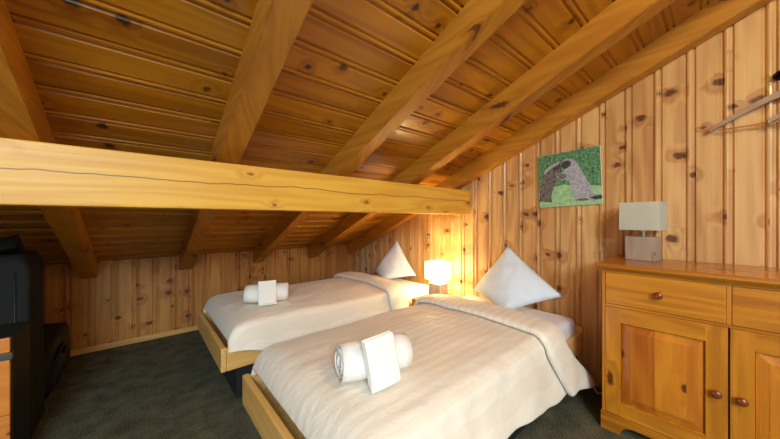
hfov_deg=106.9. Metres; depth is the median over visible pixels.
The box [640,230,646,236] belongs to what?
socket
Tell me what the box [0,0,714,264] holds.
ceiling
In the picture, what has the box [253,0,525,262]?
rafter
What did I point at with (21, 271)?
wardrobe
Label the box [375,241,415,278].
pillow
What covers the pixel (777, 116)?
clothes hanger
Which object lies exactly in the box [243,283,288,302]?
rolled towel
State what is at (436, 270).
table lamp
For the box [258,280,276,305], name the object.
folded towel
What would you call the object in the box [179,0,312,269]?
rafter
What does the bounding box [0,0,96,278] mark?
rafter
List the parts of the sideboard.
knob, door panel, drawer, door, rail, rail, knob, panel, panel, knob, door, drawer, door panel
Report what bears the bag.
on the floor
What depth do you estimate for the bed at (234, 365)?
1.91 m
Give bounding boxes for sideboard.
[596,256,779,438]
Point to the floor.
(168, 387)
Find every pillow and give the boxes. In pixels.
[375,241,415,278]
[473,246,562,308]
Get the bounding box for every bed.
[198,274,428,397]
[243,295,582,438]
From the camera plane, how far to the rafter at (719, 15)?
1.89 m
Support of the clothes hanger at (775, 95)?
hanging from the coat hook
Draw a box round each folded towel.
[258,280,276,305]
[361,330,400,393]
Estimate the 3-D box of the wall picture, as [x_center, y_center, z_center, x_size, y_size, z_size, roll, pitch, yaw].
[1.308,-0.300,2.124,0.015,0.417,0.425,0,0,-41]
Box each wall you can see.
[43,245,352,350]
[353,0,779,387]
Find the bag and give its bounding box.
[43,322,69,398]
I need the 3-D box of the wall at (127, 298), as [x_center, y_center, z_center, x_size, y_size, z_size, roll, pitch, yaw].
[-2.347,0.759,2.781,4.690,0.782,0.082,0,0,-41]
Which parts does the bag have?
carry handle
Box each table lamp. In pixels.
[425,260,450,294]
[619,201,667,261]
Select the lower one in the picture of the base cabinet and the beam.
the base cabinet
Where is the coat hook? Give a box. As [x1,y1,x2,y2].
[773,70,779,79]
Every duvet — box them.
[203,271,407,352]
[252,294,594,438]
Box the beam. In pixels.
[0,137,469,213]
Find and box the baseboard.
[70,325,197,356]
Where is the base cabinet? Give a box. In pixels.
[0,321,29,438]
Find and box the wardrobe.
[0,234,44,438]
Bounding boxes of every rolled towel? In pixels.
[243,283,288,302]
[334,333,412,382]
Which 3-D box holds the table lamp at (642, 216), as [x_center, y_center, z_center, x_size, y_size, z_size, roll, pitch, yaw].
[1.500,0.069,1.713,0.174,0.338,0.180,0,0,-35]
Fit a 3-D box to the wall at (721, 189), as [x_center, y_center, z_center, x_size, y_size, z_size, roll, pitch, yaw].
[1.771,-0.254,1.665,0.082,2.808,7.000,0,0,-41]
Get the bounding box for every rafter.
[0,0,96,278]
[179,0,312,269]
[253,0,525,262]
[308,0,675,257]
[347,0,772,254]
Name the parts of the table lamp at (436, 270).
lamp shade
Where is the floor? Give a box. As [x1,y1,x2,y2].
[31,330,650,438]
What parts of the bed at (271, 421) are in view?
rail, footboard, mattress, rail, headboard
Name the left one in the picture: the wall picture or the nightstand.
the nightstand
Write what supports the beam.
attached to the wall at (721, 189)
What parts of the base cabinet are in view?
rail, drawer, drawer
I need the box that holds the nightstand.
[411,294,459,305]
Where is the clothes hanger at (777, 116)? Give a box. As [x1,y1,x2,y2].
[767,113,779,123]
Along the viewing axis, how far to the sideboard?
1.36 m
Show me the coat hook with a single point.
(777, 77)
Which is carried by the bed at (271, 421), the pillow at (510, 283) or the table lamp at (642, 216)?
the pillow at (510, 283)
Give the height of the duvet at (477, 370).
0.484 m
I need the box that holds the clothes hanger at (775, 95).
[710,72,779,132]
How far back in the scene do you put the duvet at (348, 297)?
2.22 m
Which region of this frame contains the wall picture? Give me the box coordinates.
[538,145,602,207]
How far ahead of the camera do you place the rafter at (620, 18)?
1.66 m
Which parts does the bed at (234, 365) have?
rail, footboard, rail, mattress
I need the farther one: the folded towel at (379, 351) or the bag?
the bag
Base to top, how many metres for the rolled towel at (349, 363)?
0.143 m
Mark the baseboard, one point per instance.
(192, 328)
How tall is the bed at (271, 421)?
0.462 m

